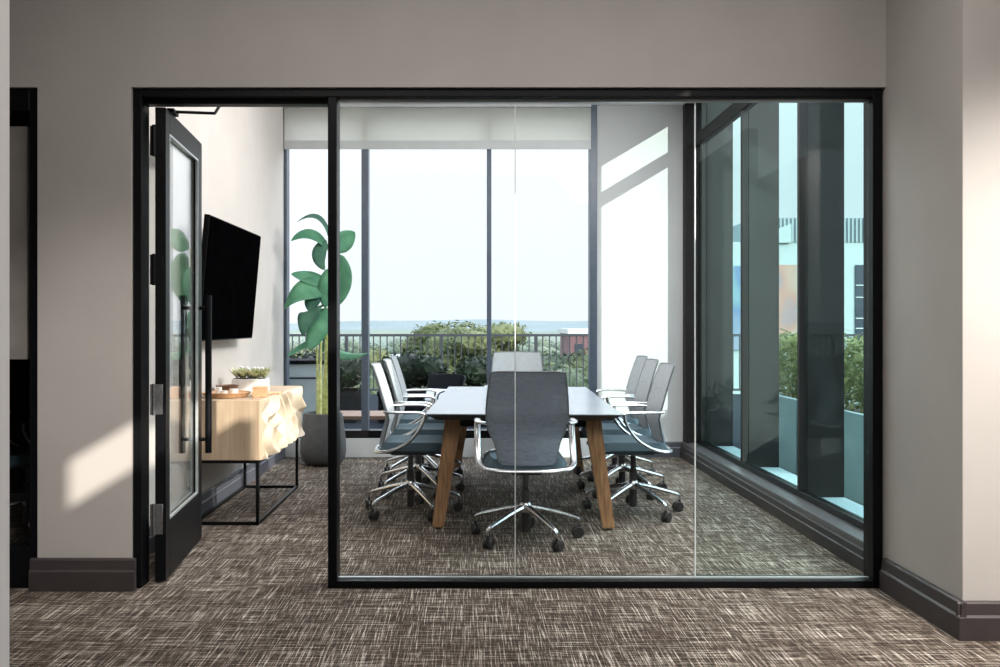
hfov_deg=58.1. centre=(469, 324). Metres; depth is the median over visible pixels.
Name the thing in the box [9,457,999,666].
floor
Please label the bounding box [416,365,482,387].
tree
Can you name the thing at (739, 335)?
terrace railing
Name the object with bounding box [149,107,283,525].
wall
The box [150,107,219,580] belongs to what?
door
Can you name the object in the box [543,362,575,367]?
tree
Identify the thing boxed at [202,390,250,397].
serving tray
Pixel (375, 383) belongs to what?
tree
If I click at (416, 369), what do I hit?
planter
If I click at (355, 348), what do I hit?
tree
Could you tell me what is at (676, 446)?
baseboard
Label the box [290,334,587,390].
terrace railing
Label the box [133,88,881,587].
glass partition frame
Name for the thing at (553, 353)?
tree
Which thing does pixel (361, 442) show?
window
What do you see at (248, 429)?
sideboard
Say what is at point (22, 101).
door frame
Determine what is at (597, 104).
ceiling
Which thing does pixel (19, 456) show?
office chair
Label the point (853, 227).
neighboring building
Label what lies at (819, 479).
window
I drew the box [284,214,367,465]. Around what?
potted plant
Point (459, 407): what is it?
conference table
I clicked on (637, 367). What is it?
office chair
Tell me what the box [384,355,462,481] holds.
office chair
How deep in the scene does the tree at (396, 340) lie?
128.34 m
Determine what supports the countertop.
on the grill
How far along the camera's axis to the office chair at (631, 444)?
6.13 m
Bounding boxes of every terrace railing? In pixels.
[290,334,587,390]
[733,334,862,390]
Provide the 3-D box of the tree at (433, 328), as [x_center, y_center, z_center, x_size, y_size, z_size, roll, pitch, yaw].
[-0.571,7.479,59.986,9.274,15.643,7.754,0,0,40]
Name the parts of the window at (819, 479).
frame, sill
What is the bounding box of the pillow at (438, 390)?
[425,388,445,401]
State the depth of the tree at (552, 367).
31.69 m
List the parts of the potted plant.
stem, stem, pot, stem, stem, stem, stem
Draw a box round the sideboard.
[202,386,306,524]
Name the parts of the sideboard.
metal frame, carved door, carved door, carved door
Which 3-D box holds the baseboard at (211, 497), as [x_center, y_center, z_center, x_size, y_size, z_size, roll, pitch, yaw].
[-1.800,1.210,6.655,0.020,0.150,4.210,0,0,0]
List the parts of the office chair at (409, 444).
frame, backrest, armrest, seat, armrest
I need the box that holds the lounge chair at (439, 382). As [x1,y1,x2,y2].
[404,373,465,411]
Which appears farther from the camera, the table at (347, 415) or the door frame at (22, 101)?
the table at (347, 415)
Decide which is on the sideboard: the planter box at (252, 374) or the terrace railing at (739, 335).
the planter box at (252, 374)
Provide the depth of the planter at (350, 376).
12.05 m
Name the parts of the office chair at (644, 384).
seat, armrest, armrest, backrest, frame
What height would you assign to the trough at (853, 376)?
1.286 m
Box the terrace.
[344,394,862,505]
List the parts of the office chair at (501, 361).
backrest, frame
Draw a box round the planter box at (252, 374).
[229,366,271,391]
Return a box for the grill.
[290,358,327,424]
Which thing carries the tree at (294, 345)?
on the ground
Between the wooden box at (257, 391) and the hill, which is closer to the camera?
the wooden box at (257, 391)
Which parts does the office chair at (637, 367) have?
armrest, seat, armrest, backrest, frame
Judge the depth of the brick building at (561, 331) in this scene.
75.01 m
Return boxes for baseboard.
[29,558,135,591]
[149,448,284,554]
[636,442,681,456]
[680,445,862,571]
[879,558,999,640]
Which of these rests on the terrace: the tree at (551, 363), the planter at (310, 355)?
the planter at (310, 355)
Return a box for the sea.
[290,319,587,330]
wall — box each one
[0,0,8,666]
[9,0,885,557]
[9,116,29,489]
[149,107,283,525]
[597,106,682,441]
[882,0,999,600]
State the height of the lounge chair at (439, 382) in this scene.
0.687 m
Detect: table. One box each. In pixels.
[340,411,385,419]
[425,387,622,530]
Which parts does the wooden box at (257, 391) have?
lid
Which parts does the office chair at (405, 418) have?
frame, backrest, armrest, armrest, seat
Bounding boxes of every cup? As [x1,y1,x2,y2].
[215,387,221,392]
[230,389,237,392]
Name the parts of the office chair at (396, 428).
frame, backrest, armrest, seat, armrest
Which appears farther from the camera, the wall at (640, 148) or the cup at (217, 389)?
the wall at (640, 148)
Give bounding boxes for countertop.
[290,358,323,363]
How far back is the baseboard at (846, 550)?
5.81 m
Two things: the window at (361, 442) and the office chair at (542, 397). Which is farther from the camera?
the window at (361, 442)
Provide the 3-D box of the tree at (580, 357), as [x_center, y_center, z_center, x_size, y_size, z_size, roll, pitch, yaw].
[8.210,8.448,62.562,4.536,13.751,5.385,0,0,37]
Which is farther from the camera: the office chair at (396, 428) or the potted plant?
the potted plant
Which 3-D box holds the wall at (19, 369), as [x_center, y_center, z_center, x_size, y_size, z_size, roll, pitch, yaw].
[-3.478,-0.425,5.830,3.045,3.420,2.540,0,0,0]
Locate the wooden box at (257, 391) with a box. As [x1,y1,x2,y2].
[252,386,268,397]
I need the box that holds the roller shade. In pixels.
[284,103,591,148]
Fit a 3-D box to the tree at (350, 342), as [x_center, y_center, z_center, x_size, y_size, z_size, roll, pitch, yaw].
[-19.610,8.271,129.513,7.599,13.403,8.802,0,0,-20]
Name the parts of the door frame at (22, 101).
frosted panel, frame sill, frame rail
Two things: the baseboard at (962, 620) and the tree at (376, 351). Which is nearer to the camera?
the baseboard at (962, 620)
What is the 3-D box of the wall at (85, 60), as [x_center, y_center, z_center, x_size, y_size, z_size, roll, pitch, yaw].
[-1.490,-0.425,4.460,7.020,3.420,0.180,0,0,0]
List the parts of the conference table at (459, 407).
leg, leg, under frame, leg, leg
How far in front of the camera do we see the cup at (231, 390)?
6.06 m
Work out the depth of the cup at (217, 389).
6.01 m
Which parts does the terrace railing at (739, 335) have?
rail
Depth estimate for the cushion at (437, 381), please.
11.47 m
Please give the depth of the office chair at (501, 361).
8.32 m
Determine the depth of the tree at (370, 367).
48.38 m
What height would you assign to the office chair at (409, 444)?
1.023 m
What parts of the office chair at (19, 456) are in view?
seat, armrest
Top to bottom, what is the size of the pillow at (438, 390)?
0.178 m
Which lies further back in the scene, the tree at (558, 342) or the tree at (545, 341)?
the tree at (545, 341)
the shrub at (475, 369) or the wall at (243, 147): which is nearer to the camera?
the wall at (243, 147)
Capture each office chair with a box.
[9,411,29,541]
[365,362,462,521]
[378,359,464,498]
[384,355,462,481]
[471,371,583,551]
[482,352,542,464]
[574,355,655,482]
[577,359,666,499]
[582,362,683,522]
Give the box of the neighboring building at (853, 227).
[733,218,862,393]
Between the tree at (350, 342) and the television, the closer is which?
the television
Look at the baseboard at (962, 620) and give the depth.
3.80 m
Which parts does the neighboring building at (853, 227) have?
mural panel, mural panel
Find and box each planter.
[290,350,324,357]
[340,358,360,422]
[373,349,449,422]
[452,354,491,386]
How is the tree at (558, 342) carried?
on the ground
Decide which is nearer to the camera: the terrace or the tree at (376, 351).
the terrace
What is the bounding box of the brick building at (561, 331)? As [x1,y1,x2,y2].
[558,329,587,355]
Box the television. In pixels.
[202,214,260,340]
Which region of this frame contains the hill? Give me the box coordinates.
[290,330,559,344]
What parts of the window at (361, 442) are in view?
frame, frame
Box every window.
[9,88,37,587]
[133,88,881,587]
[284,105,596,456]
[683,103,862,529]
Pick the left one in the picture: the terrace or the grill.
the grill
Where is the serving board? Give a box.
[268,391,282,394]
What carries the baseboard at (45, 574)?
attached to the wall at (85, 60)
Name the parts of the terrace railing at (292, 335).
post, rail, post, post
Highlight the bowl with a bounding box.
[215,384,238,389]
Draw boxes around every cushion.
[404,406,425,411]
[424,373,463,401]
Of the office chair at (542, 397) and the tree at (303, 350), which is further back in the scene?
the tree at (303, 350)
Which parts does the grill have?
handle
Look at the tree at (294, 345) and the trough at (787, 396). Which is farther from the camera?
the tree at (294, 345)
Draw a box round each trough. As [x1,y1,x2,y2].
[779,328,796,474]
[844,329,862,504]
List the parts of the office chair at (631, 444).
seat, armrest, armrest, backrest, frame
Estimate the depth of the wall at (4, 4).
1.60 m
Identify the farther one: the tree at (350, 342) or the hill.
the hill
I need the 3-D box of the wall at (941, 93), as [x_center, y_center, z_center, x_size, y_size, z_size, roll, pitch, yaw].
[2.750,-0.450,4.170,1.460,3.870,0.960,0,0,0]
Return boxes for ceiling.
[591,103,684,105]
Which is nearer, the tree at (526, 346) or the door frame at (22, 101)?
the door frame at (22, 101)
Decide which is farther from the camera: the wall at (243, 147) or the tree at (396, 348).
the tree at (396, 348)
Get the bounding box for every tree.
[290,341,340,354]
[293,349,318,356]
[322,339,358,349]
[341,346,358,352]
[350,372,374,393]
[356,346,392,366]
[370,341,402,353]
[370,367,390,386]
[370,376,377,393]
[388,337,404,346]
[398,320,531,371]
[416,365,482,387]
[512,343,559,355]
[523,336,554,347]
[524,350,573,366]
[543,360,587,387]
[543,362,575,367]
[551,341,559,349]
[564,348,587,372]
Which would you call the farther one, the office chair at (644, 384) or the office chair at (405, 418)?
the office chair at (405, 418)
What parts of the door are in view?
pull handle, rail, rail, closer arm, pull handle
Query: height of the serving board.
0.018 m
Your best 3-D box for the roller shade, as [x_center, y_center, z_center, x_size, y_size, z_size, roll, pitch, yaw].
[-0.314,-1.917,8.695,2.968,0.433,0.070,0,0,0]
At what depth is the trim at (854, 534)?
5.92 m
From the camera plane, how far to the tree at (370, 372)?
33.59 m
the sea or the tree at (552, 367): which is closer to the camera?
the tree at (552, 367)
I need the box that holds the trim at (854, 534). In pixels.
[682,442,862,547]
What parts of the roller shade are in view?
head rail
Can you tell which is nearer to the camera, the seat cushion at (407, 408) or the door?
the door
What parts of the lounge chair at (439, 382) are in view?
frame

